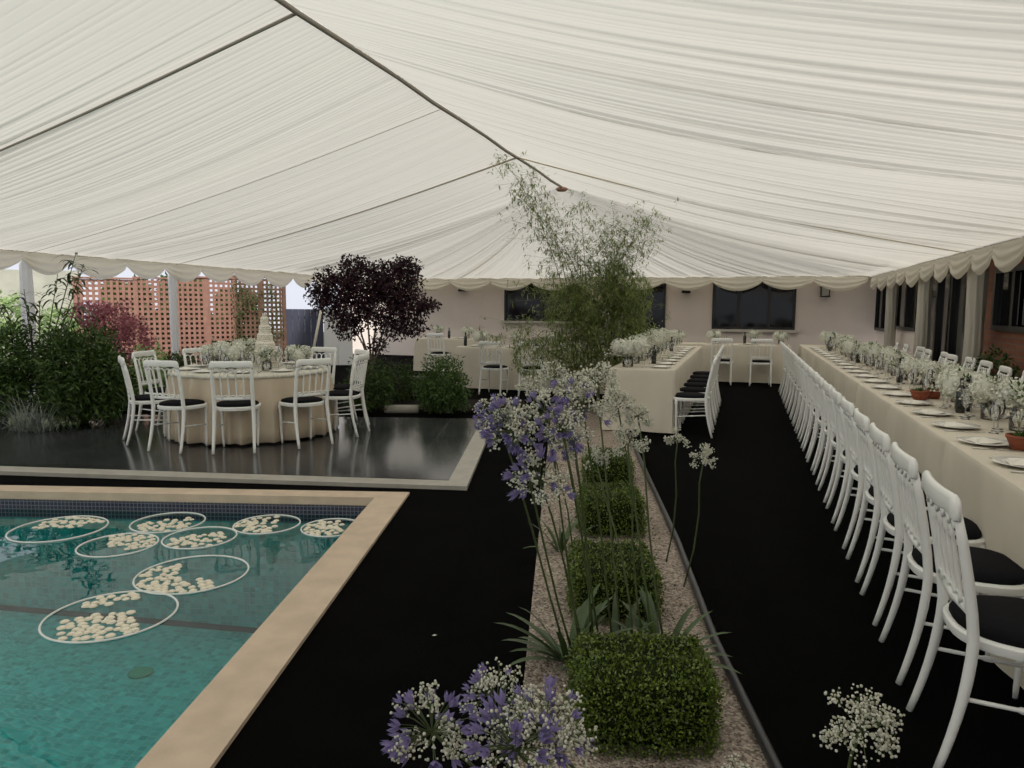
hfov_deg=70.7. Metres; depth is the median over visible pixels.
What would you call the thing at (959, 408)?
wine bottle
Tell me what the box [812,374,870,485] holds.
dining chair
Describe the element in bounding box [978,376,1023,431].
flower arrangement
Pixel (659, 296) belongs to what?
window
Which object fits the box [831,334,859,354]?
flower arrangement
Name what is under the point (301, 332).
fence
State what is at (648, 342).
flower arrangement
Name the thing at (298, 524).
hoop
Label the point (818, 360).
tablecloth
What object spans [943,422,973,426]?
napkin
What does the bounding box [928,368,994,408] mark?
flower arrangement
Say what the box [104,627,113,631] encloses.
bloom
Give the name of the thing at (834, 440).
dining chair
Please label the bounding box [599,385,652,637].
agapanthus
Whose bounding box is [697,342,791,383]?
tablecloth
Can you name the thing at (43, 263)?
swag valance
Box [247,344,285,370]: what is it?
flower arrangement
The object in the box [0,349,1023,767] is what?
floor
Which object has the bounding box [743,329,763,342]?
flower arrangement
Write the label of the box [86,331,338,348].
ground
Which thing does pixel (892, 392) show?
napkin
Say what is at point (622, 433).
gypsophila
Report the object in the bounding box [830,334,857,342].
flower arrangement
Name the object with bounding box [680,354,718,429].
dining chair
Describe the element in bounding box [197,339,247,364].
shrub
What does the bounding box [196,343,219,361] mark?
flower arrangement
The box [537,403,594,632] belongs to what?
agapanthus
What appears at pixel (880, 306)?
window
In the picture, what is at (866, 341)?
flower arrangement
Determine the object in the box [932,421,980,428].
dinner plate
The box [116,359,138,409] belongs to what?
shrub
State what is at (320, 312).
leaning pole
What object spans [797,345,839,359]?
tablecloth
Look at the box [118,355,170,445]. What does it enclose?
dining chair
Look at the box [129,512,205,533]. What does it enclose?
hoop
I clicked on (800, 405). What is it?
dining chair
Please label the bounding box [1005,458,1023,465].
napkin
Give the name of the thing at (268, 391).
tablecloth
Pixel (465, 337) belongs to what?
wine bottle
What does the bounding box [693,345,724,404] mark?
dining chair
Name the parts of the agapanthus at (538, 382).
stem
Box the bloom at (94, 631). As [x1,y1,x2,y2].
[90,629,99,633]
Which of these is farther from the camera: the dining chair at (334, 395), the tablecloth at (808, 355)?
the tablecloth at (808, 355)
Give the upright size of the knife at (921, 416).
0.008 m
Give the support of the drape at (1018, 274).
hanging from the window at (1007, 314)
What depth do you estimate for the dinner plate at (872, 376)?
8.01 m
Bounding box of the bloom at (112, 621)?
[106,619,116,624]
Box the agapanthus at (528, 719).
[495,674,597,767]
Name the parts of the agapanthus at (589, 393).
stem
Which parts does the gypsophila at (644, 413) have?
stem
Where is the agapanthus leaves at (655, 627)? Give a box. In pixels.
[611,586,740,673]
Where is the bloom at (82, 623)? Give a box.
[77,622,87,626]
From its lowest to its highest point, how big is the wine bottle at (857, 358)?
0.258 m
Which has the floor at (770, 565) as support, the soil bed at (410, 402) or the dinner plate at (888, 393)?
the soil bed at (410, 402)
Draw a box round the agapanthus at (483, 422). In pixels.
[472,393,561,634]
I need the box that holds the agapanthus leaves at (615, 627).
[555,592,660,671]
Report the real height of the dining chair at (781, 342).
0.958 m
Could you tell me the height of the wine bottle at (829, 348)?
0.258 m
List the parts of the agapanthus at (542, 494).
stem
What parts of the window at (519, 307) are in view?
pane, sill, pane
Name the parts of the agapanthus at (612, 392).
stem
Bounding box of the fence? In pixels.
[286,309,323,361]
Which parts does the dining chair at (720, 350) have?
leg, leg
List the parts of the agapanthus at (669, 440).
stem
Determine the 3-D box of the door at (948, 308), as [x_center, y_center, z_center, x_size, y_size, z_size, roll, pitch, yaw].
[7.422,-0.844,12.432,0.070,2.250,2.750,2,6,18]
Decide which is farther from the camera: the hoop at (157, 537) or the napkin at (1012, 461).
the hoop at (157, 537)
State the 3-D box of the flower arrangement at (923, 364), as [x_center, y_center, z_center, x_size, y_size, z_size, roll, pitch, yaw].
[3.947,-0.092,6.820,0.443,0.290,0.364,2,6,12]
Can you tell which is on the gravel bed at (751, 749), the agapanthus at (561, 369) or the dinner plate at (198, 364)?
the agapanthus at (561, 369)
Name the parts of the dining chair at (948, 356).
rail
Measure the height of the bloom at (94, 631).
0.012 m
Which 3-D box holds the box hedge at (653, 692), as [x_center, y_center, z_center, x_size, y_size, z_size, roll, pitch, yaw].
[0.477,1.109,2.660,0.594,0.331,0.494,1,6,2]
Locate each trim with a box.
[0,13,295,151]
[0,249,364,278]
[31,109,439,252]
[176,158,515,264]
[275,0,561,186]
[462,276,869,278]
[518,157,964,252]
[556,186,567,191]
[878,237,1023,274]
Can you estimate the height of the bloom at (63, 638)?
0.012 m
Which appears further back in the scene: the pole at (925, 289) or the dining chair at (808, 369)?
the pole at (925, 289)
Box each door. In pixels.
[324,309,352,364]
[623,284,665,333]
[930,268,967,365]
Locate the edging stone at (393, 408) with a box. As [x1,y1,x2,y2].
[384,405,418,412]
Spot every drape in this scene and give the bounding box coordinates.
[1016,272,1021,324]
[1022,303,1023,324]
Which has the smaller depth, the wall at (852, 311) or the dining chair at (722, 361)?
the dining chair at (722, 361)
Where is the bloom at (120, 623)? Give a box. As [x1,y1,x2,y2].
[115,622,124,625]
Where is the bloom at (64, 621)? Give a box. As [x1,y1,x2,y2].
[60,619,69,623]
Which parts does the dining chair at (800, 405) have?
leg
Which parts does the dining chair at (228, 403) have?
leg, leg, rail, arch trim, rail, seat frame, leg, leg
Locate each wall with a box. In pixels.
[0,269,81,356]
[340,277,876,355]
[876,329,914,356]
[982,256,1023,381]
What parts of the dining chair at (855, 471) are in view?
leg, arch trim, rail, leg, rail, seat frame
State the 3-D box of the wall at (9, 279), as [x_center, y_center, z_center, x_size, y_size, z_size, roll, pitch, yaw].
[-10.990,-1.355,15.902,2.681,2.300,0.150,-1,6,-15]
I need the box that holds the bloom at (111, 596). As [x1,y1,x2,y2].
[106,594,115,598]
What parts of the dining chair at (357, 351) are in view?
leg, leg, rail, leg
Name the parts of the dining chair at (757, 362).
leg, seat frame, rail, rail, leg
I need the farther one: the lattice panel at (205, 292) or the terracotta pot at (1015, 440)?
the lattice panel at (205, 292)
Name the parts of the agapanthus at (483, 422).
stem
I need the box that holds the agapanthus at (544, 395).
[517,388,578,635]
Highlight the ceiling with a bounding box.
[0,0,1023,279]
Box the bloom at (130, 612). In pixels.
[126,610,135,614]
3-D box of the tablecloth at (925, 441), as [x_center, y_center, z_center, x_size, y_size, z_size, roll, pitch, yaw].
[3.250,0.651,4.855,1.166,0.780,1.832,2,6,18]
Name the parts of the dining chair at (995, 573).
leg, arch trim, rail, rail, leg, seat frame, leg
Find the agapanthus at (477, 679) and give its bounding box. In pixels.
[459,657,547,761]
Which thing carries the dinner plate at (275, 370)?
on the tablecloth at (184, 373)
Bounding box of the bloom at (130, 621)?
[126,619,135,623]
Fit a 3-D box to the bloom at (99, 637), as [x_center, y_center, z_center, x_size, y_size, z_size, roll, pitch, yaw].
[-2.085,1.285,3.651,0.047,0.011,0.047,2,6,11]
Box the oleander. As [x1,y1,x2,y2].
[0,252,98,398]
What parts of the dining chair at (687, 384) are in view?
leg, leg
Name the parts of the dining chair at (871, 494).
leg, rail, arch trim, rail, leg, seat frame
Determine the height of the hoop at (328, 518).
0.012 m
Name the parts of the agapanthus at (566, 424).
stem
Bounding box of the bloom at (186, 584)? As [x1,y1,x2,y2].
[181,582,190,586]
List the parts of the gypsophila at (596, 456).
stem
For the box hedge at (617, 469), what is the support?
on the gravel bed at (751, 749)
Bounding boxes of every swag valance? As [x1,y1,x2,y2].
[0,250,365,287]
[393,276,867,290]
[870,238,1023,290]
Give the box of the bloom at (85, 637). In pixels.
[80,635,90,640]
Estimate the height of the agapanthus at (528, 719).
0.768 m
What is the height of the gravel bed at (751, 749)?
0.001 m
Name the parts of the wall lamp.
glass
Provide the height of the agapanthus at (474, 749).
0.784 m
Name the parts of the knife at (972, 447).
handle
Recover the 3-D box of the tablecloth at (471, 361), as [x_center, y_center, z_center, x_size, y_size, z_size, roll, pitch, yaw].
[0.478,-0.303,13.695,3.139,0.780,0.906,2,6,18]
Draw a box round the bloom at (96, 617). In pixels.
[93,615,103,619]
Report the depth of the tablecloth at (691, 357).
11.63 m
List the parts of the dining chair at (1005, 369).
rail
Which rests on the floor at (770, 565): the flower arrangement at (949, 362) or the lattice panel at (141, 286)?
the lattice panel at (141, 286)
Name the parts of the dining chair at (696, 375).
leg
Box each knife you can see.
[921,416,957,418]
[943,429,985,432]
[972,447,1020,450]
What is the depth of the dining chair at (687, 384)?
10.03 m
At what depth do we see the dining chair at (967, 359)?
9.20 m
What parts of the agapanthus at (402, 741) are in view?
stem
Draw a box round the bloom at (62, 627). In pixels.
[56,625,66,630]
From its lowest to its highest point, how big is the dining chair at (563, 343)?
0.958 m
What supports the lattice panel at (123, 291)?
on the floor at (770, 565)
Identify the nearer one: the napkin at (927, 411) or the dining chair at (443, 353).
the napkin at (927, 411)
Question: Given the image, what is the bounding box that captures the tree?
[303,253,441,389]
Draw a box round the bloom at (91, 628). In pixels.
[86,626,95,630]
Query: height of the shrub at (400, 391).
0.760 m
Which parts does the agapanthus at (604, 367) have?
stem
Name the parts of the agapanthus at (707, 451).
stem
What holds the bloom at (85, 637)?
on the swimming pool
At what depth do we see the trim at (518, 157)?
10.68 m
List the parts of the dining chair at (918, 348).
rail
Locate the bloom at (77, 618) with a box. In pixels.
[74,616,83,620]
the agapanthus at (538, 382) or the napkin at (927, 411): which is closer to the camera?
the agapanthus at (538, 382)
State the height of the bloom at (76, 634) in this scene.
0.013 m
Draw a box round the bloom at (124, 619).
[117,617,126,622]
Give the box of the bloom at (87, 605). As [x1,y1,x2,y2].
[81,603,90,607]
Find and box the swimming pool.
[0,499,365,767]
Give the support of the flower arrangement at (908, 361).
on the tablecloth at (846, 384)
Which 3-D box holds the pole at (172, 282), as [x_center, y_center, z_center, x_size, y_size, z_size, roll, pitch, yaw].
[-6.640,-1.161,14.195,0.166,2.330,0.168,0,6,-2]
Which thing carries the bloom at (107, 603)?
on the swimming pool
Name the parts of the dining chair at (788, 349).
leg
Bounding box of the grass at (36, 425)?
[0,390,77,435]
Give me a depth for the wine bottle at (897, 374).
7.44 m
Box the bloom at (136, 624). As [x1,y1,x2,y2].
[129,622,139,627]
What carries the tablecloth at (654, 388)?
on the banquet table
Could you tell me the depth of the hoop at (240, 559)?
4.48 m
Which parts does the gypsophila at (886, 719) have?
stem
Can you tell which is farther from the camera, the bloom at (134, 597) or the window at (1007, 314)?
the window at (1007, 314)
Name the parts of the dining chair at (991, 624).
leg, arch trim, rail, rail, leg, seat frame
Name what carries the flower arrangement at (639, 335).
on the tablecloth at (654, 388)
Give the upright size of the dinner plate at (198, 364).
0.017 m
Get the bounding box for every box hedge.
[560,627,727,761]
[563,535,667,624]
[573,479,647,538]
[579,446,636,485]
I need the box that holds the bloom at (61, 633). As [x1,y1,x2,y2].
[56,631,65,635]
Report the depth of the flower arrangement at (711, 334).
15.70 m
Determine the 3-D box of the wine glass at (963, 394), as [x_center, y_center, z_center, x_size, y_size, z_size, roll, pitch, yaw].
[3.137,0.157,4.988,0.061,0.170,0.060,2,6,18]
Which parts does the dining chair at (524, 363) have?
leg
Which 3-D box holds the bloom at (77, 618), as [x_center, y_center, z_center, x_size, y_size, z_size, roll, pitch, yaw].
[-2.322,1.260,3.873,0.050,0.012,0.050,2,6,11]
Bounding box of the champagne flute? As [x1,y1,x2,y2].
[992,392,1003,429]
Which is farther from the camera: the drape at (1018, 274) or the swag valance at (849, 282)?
the swag valance at (849, 282)
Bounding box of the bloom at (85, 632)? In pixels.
[83,630,90,634]
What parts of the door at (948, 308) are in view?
pane, pane, pane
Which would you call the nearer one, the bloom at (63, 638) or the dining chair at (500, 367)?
the bloom at (63, 638)
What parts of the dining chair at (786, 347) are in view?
leg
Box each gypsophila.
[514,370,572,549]
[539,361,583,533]
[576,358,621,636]
[581,444,633,633]
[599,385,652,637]
[612,422,650,634]
[624,403,663,637]
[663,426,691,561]
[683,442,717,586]
[721,752,750,767]
[813,683,904,767]
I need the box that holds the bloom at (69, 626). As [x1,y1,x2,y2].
[66,625,74,628]
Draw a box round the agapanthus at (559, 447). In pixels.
[550,429,599,637]
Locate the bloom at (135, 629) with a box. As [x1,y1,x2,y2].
[129,627,139,632]
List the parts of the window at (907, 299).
pane, pane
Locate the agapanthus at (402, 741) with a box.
[380,680,483,767]
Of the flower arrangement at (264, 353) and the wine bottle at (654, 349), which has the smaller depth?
the flower arrangement at (264, 353)
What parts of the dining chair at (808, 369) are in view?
leg, rail, leg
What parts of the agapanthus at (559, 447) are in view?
stem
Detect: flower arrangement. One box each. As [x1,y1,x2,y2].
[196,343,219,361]
[206,340,252,368]
[229,335,256,361]
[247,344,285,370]
[285,345,315,367]
[432,324,444,336]
[461,327,475,337]
[472,331,489,345]
[507,331,525,345]
[604,338,649,366]
[625,336,657,363]
[627,330,661,360]
[634,335,665,357]
[647,330,673,351]
[647,331,670,353]
[648,325,676,350]
[663,329,682,346]
[677,330,687,342]
[704,330,723,341]
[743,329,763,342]
[772,331,789,343]
[816,330,836,345]
[821,331,843,349]
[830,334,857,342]
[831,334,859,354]
[834,340,851,356]
[837,340,862,360]
[850,341,883,363]
[856,340,885,365]
[863,346,895,368]
[871,349,902,372]
[876,349,914,375]
[880,354,918,379]
[893,357,931,384]
[902,360,941,387]
[917,361,958,395]
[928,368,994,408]
[929,362,984,402]
[957,374,1023,419]
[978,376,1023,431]
[1007,399,1023,422]
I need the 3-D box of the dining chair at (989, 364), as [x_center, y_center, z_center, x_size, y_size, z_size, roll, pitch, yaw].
[5.404,0.194,8.676,0.520,0.958,0.469,2,6,18]
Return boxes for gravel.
[517,439,753,767]
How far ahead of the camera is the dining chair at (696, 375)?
11.24 m
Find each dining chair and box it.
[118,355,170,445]
[132,350,165,430]
[143,360,207,453]
[182,348,214,364]
[209,361,260,454]
[251,346,281,361]
[278,358,333,448]
[310,347,337,383]
[322,353,369,436]
[333,349,369,426]
[426,333,450,372]
[478,341,508,395]
[518,342,546,395]
[560,343,582,396]
[673,357,716,437]
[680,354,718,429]
[683,351,720,421]
[687,349,721,415]
[690,347,722,408]
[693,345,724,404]
[710,338,732,384]
[749,339,772,386]
[778,341,784,393]
[780,343,787,397]
[782,344,788,401]
[783,346,791,406]
[785,348,793,411]
[787,350,796,417]
[790,352,799,423]
[792,355,803,430]
[795,358,814,438]
[799,361,820,447]
[802,365,820,458]
[806,369,826,470]
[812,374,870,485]
[818,380,844,502]
[826,388,889,523]
[834,396,921,548]
[846,408,927,582]
[859,422,984,625]
[879,442,1023,698]
[902,344,908,351]
[906,470,1023,767]
[914,346,925,358]
[923,349,931,359]
[938,351,948,364]
[944,354,957,364]
[963,357,975,371]
[977,360,992,374]
[996,365,1011,382]
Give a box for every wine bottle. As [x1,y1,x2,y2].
[464,332,466,345]
[651,345,655,363]
[828,337,831,350]
[855,345,860,362]
[896,358,902,382]
[955,378,965,412]
[965,377,970,411]
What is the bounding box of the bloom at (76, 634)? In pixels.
[72,631,82,636]
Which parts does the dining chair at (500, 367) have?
leg, leg, rail, rail, seat frame, leg, leg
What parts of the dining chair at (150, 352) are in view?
leg, rail, rail, leg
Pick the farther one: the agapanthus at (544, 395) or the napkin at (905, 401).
the napkin at (905, 401)
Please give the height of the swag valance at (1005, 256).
0.394 m
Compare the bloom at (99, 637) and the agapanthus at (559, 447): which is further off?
the bloom at (99, 637)
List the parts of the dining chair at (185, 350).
leg, rail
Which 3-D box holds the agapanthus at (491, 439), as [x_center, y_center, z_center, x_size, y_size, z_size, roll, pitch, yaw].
[0.055,0.638,2.923,0.266,1.216,0.523,3,7,26]
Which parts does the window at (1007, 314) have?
pane, pane, pane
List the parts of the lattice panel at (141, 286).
post, cap rail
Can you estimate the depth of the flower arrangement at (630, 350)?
9.17 m
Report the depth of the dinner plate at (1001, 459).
3.55 m
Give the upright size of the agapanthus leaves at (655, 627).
0.290 m
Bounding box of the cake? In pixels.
[252,313,279,367]
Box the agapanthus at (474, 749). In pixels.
[462,687,573,767]
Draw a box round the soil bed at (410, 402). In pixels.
[344,400,527,413]
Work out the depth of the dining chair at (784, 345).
12.16 m
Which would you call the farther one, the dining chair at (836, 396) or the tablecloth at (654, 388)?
the tablecloth at (654, 388)
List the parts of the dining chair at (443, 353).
leg, rail, leg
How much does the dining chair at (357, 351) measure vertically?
0.958 m
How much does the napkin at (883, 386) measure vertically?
0.026 m
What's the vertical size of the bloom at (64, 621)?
0.012 m
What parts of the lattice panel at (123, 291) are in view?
post, cap rail, post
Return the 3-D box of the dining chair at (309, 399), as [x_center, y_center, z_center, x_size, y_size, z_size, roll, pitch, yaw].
[-2.282,0.186,7.941,0.520,0.958,0.469,6,9,45]
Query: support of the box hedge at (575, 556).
on the gravel bed at (751, 749)
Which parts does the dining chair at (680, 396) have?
leg, leg, seat frame, leg, leg, rail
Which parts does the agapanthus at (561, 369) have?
stem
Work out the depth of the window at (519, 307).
21.75 m
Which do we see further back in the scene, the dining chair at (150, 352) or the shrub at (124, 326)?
the shrub at (124, 326)
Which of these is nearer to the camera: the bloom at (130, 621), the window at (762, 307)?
the bloom at (130, 621)
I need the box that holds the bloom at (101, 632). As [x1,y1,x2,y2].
[96,630,106,634]
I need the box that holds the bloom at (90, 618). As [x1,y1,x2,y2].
[84,616,93,620]
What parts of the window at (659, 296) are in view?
pane, pane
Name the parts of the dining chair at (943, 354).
rail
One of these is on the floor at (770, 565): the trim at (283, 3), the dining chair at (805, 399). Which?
the dining chair at (805, 399)
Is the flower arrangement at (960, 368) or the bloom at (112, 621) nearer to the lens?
the bloom at (112, 621)
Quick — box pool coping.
[0,485,409,767]
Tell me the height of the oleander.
2.240 m
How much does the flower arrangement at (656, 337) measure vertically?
0.356 m
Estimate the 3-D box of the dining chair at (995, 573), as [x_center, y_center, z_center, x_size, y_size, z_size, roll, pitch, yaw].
[1.895,0.764,3.080,0.520,0.958,0.469,2,6,18]
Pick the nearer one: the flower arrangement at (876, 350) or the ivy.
the flower arrangement at (876, 350)
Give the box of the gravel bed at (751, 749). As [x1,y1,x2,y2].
[515,405,769,767]
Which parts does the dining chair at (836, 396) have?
leg, rail, leg, seat frame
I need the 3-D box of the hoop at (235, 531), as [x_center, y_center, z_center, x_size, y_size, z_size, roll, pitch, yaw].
[-2.265,1.114,5.241,0.512,0.012,0.512,0,6,-5]
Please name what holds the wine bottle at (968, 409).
on the tablecloth at (925, 441)
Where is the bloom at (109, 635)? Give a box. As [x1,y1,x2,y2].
[105,632,115,637]
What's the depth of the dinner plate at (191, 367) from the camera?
8.29 m
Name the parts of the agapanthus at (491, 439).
stem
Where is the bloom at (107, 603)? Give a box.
[104,602,113,605]
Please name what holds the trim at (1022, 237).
attached to the ceiling
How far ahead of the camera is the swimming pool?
5.88 m
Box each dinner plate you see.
[175,367,199,369]
[184,364,207,366]
[270,369,294,371]
[846,370,870,372]
[854,374,878,377]
[862,379,889,382]
[871,385,902,388]
[882,392,911,395]
[895,399,933,404]
[912,409,954,415]
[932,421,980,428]
[958,436,1008,445]
[992,456,1023,467]
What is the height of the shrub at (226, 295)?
2.212 m
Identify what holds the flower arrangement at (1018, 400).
on the tablecloth at (925, 441)
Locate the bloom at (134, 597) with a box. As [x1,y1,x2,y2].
[131,596,140,599]
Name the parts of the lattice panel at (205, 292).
post, post, post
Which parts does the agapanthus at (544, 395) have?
stem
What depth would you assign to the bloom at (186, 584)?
4.35 m
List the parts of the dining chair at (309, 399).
leg, leg, seat frame, leg, rail, rail, arch trim, leg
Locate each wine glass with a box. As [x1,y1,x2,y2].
[910,369,918,382]
[923,374,931,386]
[959,388,971,417]
[960,394,971,419]
[988,405,1000,433]
[991,399,1005,431]
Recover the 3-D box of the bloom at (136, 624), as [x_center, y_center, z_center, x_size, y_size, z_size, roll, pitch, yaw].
[-1.988,1.270,3.799,0.052,0.012,0.052,-1,6,-13]
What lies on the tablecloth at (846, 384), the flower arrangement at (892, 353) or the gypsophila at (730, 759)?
the flower arrangement at (892, 353)
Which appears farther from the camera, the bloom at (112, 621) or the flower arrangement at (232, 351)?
the flower arrangement at (232, 351)
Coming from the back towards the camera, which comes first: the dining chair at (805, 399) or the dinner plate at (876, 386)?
the dining chair at (805, 399)
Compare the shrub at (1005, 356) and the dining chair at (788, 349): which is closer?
the shrub at (1005, 356)
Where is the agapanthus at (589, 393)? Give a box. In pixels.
[552,376,612,631]
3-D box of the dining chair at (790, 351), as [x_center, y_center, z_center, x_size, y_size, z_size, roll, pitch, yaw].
[4.275,-0.002,10.456,0.520,0.958,0.469,2,6,17]
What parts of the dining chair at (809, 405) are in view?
rail, leg, leg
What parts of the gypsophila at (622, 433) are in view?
stem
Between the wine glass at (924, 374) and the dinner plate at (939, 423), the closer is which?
the dinner plate at (939, 423)
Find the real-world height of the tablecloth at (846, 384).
0.780 m
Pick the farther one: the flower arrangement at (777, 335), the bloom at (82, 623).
the flower arrangement at (777, 335)
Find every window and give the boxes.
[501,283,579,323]
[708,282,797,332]
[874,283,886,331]
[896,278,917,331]
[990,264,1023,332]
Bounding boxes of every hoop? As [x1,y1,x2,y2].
[5,515,108,542]
[38,590,178,643]
[75,533,158,557]
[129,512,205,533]
[132,555,249,594]
[161,526,237,549]
[232,514,300,534]
[300,518,353,536]
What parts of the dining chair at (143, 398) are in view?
rail, leg, leg, seat frame, leg, leg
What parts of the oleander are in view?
stem, stem, stem, stem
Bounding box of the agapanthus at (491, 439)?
[479,396,572,649]
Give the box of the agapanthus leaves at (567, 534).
[522,516,603,552]
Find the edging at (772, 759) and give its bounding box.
[626,429,782,767]
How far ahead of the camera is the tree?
11.01 m
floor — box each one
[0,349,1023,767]
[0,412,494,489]
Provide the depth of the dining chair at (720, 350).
10.61 m
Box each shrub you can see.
[0,290,41,362]
[0,319,41,420]
[14,318,141,427]
[37,303,83,356]
[65,299,157,363]
[97,274,161,364]
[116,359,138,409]
[128,341,172,412]
[155,271,213,362]
[155,347,199,384]
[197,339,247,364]
[211,287,257,360]
[339,356,396,411]
[381,357,421,401]
[412,352,473,413]
[970,343,1020,380]
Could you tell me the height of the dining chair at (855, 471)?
0.958 m
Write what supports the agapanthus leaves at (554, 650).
on the gravel bed at (751, 749)
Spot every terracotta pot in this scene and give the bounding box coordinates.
[910,387,930,400]
[923,386,941,398]
[1005,429,1023,450]
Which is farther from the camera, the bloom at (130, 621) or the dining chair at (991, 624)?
the bloom at (130, 621)
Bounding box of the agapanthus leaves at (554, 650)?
[498,582,638,666]
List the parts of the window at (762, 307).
pane, sill, pane, pane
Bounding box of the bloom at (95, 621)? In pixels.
[91,619,101,623]
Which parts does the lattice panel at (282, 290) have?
post, post, post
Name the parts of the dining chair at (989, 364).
rail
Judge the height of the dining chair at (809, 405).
0.958 m
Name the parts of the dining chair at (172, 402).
leg, rail, arch trim, rail, leg, leg, seat frame, leg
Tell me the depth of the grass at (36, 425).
8.70 m
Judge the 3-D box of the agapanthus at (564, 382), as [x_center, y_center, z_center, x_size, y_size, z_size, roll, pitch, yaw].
[0.253,0.587,3.052,0.214,1.291,0.186,0,6,0]
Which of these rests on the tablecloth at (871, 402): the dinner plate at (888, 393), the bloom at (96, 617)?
the dinner plate at (888, 393)
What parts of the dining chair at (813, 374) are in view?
leg, rail, leg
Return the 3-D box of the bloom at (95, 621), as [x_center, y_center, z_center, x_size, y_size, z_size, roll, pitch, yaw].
[-2.214,1.263,3.846,0.051,0.012,0.051,1,6,9]
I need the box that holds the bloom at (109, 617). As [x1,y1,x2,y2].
[104,615,114,619]
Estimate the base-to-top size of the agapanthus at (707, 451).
0.852 m
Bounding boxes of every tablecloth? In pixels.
[163,373,338,444]
[167,363,327,378]
[413,337,501,370]
[452,345,612,393]
[602,358,689,433]
[648,351,696,378]
[661,345,703,370]
[668,342,698,345]
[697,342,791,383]
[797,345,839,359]
[803,349,848,366]
[812,354,871,374]
[820,361,893,387]
[835,370,937,405]
[855,383,1006,431]
[884,404,1023,483]
[941,441,1023,688]
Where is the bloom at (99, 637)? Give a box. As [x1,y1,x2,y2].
[94,636,104,639]
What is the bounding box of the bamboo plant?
[478,149,678,410]
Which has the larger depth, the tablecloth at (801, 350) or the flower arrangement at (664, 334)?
the tablecloth at (801, 350)
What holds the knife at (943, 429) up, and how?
on the tablecloth at (925, 441)
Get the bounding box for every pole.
[18,259,38,401]
[168,274,179,361]
[313,310,321,356]
[884,283,898,347]
[913,272,933,358]
[961,264,989,370]
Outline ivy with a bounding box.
[231,281,282,341]
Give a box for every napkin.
[868,379,885,381]
[878,385,897,387]
[890,391,910,394]
[902,400,925,403]
[918,409,945,413]
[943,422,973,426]
[967,437,1001,443]
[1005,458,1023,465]
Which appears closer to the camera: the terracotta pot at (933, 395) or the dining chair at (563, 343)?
the terracotta pot at (933, 395)
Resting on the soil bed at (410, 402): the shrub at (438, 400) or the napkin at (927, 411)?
the shrub at (438, 400)
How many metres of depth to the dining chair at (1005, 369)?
7.76 m
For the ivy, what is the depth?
18.31 m
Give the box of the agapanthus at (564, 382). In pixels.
[549,370,590,633]
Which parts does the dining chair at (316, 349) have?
rail, leg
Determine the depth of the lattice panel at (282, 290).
18.55 m
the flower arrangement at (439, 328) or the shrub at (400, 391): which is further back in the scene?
the flower arrangement at (439, 328)
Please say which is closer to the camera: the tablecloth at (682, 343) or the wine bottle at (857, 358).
the wine bottle at (857, 358)
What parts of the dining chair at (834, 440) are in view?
leg, rail, leg, seat frame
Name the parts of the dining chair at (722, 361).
leg, rail, leg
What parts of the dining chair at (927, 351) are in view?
rail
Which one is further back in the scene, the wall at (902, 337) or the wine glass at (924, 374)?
the wall at (902, 337)
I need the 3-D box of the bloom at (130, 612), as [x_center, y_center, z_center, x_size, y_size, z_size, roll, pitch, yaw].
[-2.090,1.252,3.958,0.054,0.013,0.054,-1,6,-13]
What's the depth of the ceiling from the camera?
6.90 m
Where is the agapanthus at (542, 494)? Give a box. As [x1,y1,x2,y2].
[501,444,580,631]
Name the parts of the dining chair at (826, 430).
leg, rail, leg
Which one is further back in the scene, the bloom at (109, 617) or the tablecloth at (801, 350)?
the tablecloth at (801, 350)
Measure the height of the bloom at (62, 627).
0.013 m
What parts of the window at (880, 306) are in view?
pane, pane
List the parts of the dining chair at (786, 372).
leg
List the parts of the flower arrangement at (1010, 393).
stem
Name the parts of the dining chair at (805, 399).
leg, rail, leg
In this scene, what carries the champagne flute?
on the tablecloth at (925, 441)
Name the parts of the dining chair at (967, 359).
rail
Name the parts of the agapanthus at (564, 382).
stem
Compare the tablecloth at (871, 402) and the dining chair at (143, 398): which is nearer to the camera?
the tablecloth at (871, 402)
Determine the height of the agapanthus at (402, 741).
0.681 m
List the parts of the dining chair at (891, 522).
leg, arch trim, rail, rail, leg, seat frame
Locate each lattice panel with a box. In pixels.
[71,276,139,366]
[132,276,171,371]
[177,276,236,366]
[232,275,286,361]
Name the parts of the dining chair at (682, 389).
leg, leg, leg, leg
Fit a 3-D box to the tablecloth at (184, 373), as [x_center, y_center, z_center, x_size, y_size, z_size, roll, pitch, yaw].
[-3.131,-0.171,8.681,1.837,0.045,1.836,2,6,18]
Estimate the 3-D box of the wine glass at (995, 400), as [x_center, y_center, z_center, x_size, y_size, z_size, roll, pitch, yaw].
[3.019,0.195,4.481,0.072,0.200,0.070,2,6,18]
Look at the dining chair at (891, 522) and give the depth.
3.54 m
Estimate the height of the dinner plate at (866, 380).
0.017 m
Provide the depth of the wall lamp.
19.00 m
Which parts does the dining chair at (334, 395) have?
leg, seat frame, leg, rail, rail, leg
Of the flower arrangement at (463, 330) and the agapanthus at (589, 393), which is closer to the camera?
the agapanthus at (589, 393)
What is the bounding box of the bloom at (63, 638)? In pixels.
[57,636,67,640]
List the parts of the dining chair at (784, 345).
leg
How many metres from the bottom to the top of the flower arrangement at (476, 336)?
0.288 m
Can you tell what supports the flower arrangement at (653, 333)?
on the tablecloth at (691, 357)
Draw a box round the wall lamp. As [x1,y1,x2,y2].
[820,286,829,296]
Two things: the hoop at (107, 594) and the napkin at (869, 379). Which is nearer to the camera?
the hoop at (107, 594)
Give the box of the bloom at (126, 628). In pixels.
[120,626,130,631]

